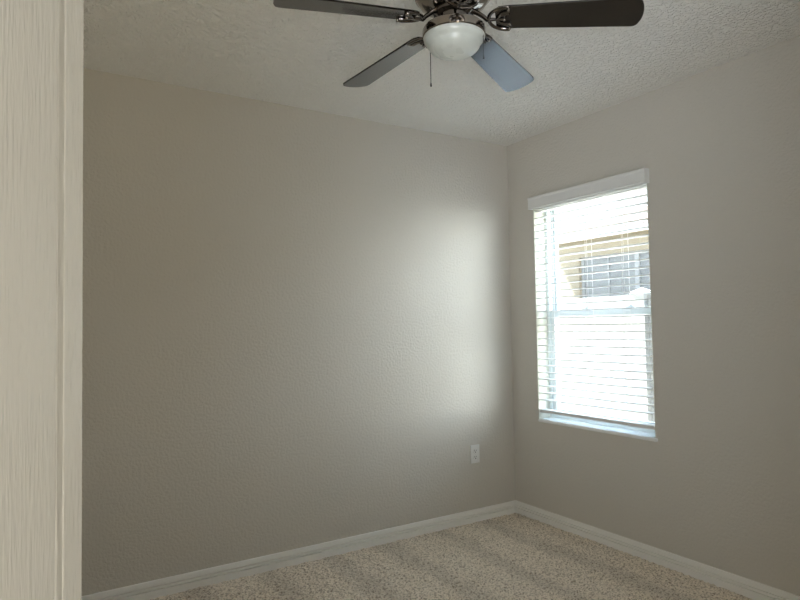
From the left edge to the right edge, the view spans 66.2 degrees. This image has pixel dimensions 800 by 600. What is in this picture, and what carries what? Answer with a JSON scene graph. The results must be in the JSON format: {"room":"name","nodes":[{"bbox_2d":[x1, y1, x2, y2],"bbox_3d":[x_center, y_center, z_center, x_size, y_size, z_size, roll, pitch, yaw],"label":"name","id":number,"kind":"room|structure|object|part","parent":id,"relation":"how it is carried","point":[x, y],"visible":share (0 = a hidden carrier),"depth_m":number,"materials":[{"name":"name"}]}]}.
{"room":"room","nodes":[
{"label":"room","id":0,"kind":"room"},
{"bbox_2d":[81,68,515,595],"bbox_3d":[-0.626,0.224,3.301,3.550,2.540,0.120,0,-3,-32],"label":"wall","id":1,"kind":"structure","parent":0,"point":[297,333],"depth_m":3.22,"materials":[{"name":"grey paint"}]},
{"bbox_2d":[81,500,515,599],"bbox_3d":[-0.613,1.347,3.172,3.250,0.084,0.014,0,-3,-32],"label":"baseboard","id":2,"kind":"structure","parent":1,"relation":"attached to","point":[153,589],"depth_m":3.21,"materials":[{"name":"white paint"}]},
{"bbox_2d":[470,444,479,463],"bbox_3d":[0.474,0.971,3.873,0.070,0.115,0.009,0,-3,-32],"label":"wall outlet","id":3,"kind":"object","parent":1,"relation":"attached to","point":[474,449],"visible":1,"depth_m":3.87,"materials":[{"name":"white plastic"}]},
{"bbox_2d":[83,0,799,145],"bbox_3d":[0.184,-1.164,2.019,3.550,0.100,3.270,0,-3,-32],"label":"ceiling","id":4,"kind":"structure","parent":0,"point":[260,50],"depth_m":2.72,"materials":[{"name":"white paint"}]},
{"bbox_2d":[273,0,643,91],"bbox_3d":[0.134,-0.891,1.873,1.033,0.454,1.023,0,-3,-32],"label":"ceiling fan","id":5,"kind":"object","parent":4,"relation":"hanging from","point":[454,33],"visible":1,"depth_m":1.80,"materials":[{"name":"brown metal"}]},
{"bbox_3d":[-0.149,-0.826,1.738,0.415,0.006,0.116,-4,11,-21],"label":"blade","id":6,"kind":"part","parent":5,"relation":"part of","materials":[{"name":"black wood"}]},
{"bbox_3d":[-0.046,-0.813,2.116,0.116,0.006,0.415,-15,4,-39],"label":"blade","id":7,"kind":"part","parent":5,"relation":"part of","materials":[{"name":"black wood"}]},
{"bbox_3d":[0.087,-0.853,1.831,0.067,0.048,0.022,-4,11,-21],"label":"bracket arm","id":8,"kind":"part","parent":5,"relation":"part of","materials":[{"name":"metal"}]},
{"bbox_3d":[0.098,-0.740,1.906,0.019,0.155,0.005,-3,-3,40],"label":"pull chain","id":9,"kind":"part","parent":5,"relation":"part of","materials":[{"name":"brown metal"}]},
{"bbox_3d":[0.164,-0.767,1.854,0.186,0.062,0.186,0,-3,-32],"label":"lamp shade","id":10,"kind":"part","parent":5,"relation":"part of","materials":[{"name":"white glass"}]},
{"bbox_3d":[0.239,-0.855,1.837,0.068,0.046,0.022,4,-13,14],"label":"bracket arm","id":11,"kind":"part","parent":5,"relation":"part of","materials":[{"name":"metal"}]},
{"bbox_3d":[0.345,-0.819,2.135,0.116,0.006,0.415,-17,-14,31],"label":"blade","id":12,"kind":"part","parent":5,"relation":"part of","materials":[{"name":"blue wood"}]},
{"bbox_3d":[0.486,-0.827,1.779,0.415,0.006,0.116,4,-13,14],"label":"blade","id":13,"kind":"part","parent":5,"relation":"part of","materials":[{"name":"black wood"}]},
{"bbox_2d":[150,513,752,599],"bbox_3d":[0.190,1.316,1.884,3.261,0.013,3.060,0,-3,-32],"label":"floor","id":14,"kind":"structure","parent":0,"point":[514,556],"depth_m":3.05,"materials":[{"name":"beige carpet"}]},
{"bbox_2d":[507,35,799,595],"bbox_3d":[1.660,0.164,2.801,0.200,2.540,3.150,0,-3,-32],"label":"wall","id":15,"kind":"structure","parent":0,"point":[719,485],"depth_m":2.96,"materials":[{"name":"grey paint"}]},
{"bbox_2d":[533,189,657,441],"bbox_3d":[1.155,0.051,3.578,0.187,1.396,0.852,0,-3,-32],"label":"window","id":16,"kind":"structure","parent":15,"relation":"in","point":[603,427],"depth_m":3.90,"materials":[{"name":"white plastic"}]},
{"bbox_2d":[527,168,654,429],"bbox_3d":[1.091,0.011,3.540,0.102,1.358,0.856,0,-3,-32],"label":"window blind","id":17,"kind":"object","parent":16,"relation":"attached to","point":[635,180],"visible":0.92,"depth_m":3.51,"materials":[{"name":"white plastic"}]},
{"bbox_3d":[0.959,0.051,3.796,0.057,1.270,0.014,0,-3,-32],"label":"ladder cord","id":18,"kind":"part","parent":17,"relation":"part of","materials":[{"name":"white fabric"}]},
{"bbox_3d":[1.100,0.039,3.568,0.057,1.270,0.014,0,-3,-32],"label":"ladder cord","id":19,"kind":"part","parent":17,"relation":"part of","materials":[{"name":"white fabric"}]},
{"bbox_3d":[1.119,0.679,3.530,0.052,0.021,0.821,0,-3,-32],"label":"rail","id":20,"kind":"part","parent":17,"relation":"part of","materials":[{"name":"white plastic"}]},
{"bbox_3d":[1.234,0.028,3.354,0.057,1.270,0.014,0,-3,-32],"label":"ladder cord","id":21,"kind":"part","parent":17,"relation":"part of","materials":[{"name":"white fabric"}]},
{"bbox_3d":[1.141,0.738,3.530,0.122,0.020,0.845,0,-3,-32],"label":"sill","id":22,"kind":"part","parent":16,"relation":"part of","materials":[{"name":"white stone"}]},
{"bbox_3d":[1.210,-0.264,3.635,0.027,0.711,0.785,0,-3,-32],"label":"sash","id":23,"kind":"part","parent":16,"relation":"part of","materials":[{"name":"white plastic"}]},
{"bbox_3d":[1.188,0.378,3.589,0.028,0.658,0.783,0,-3,-32],"label":"sash","id":24,"kind":"part","parent":16,"relation":"part of","materials":[{"name":"white plastic"}]},
{"bbox_2d":[516,500,799,599],"bbox_3d":[1.562,1.292,2.741,0.014,0.084,3.050,0,-3,-32],"label":"baseboard","id":25,"kind":"structure","parent":15,"relation":"attached to","point":[754,590],"depth_m":3.11,"materials":[{"name":"white paint"}]},
{"label":"outside","id":26,"kind":"structure","parent":0,"visible":0},
{"bbox_3d":[10.952,1.805,10.371,36.000,0.250,50.000,0,-3,-32],"label":"ground","id":27,"kind":"structure","parent":26,"visible":0},
{"bbox_2d":[558,206,649,298],"bbox_3d":[6.780,-0.222,8.062,7.550,3.859,6.020,0,-3,-32],"label":"house","id":28,"kind":"structure","parent":27,"relation":"on","point":[645,271],"depth_m":7.96,"materials":[{"name":"brown paint"}]},
{"bbox_3d":[2.952,-0.128,7.580,0.005,0.905,1.700,0,-3,-32],"label":"pane","id":29,"kind":"part","parent":28,"relation":"part of","materials":[{"name":"clear glass"}]},
{"bbox_2d":[558,288,654,421],"bbox_3d":[1.268,0.866,7.143,0.151,1.802,7.471,0,-3,-32],"label":"fence","id":30,"kind":"object","parent":27,"relation":"on","point":[643,295],"visible":0.1,"depth_m":5.93,"materials":[{"name":"white plastic"}]},
{"bbox_3d":[2.236,0.811,5.590,0.127,1.752,0.127,0,-3,-32],"label":"post","id":31,"kind":"part","parent":30,"relation":"part of","materials":[{"name":"white plastic"}]},
{"bbox_3d":[2.720,0.729,4.817,0.040,1.637,1.703,0,-3,-32],"label":"panel","id":32,"kind":"part","parent":30,"relation":"part of","materials":[{"name":"white plastic"}]},
{"bbox_3d":[-0.722,0.216,0.301,0.014,2.115,0.895,0,-3,-32],"label":"trim","id":33,"kind":"structure","parent":0,"visible":0},
{"bbox_2d":[0,0,83,599],"bbox_3d":[-0.456,0.245,0.369,0.169,2.030,0.765,-1,-2,8],"label":"door","id":34,"kind":"structure","parent":33,"relation":"attached to","point":[41,41],"depth_m":0.68,"materials":[{"name":"beige wood"}]}
]}

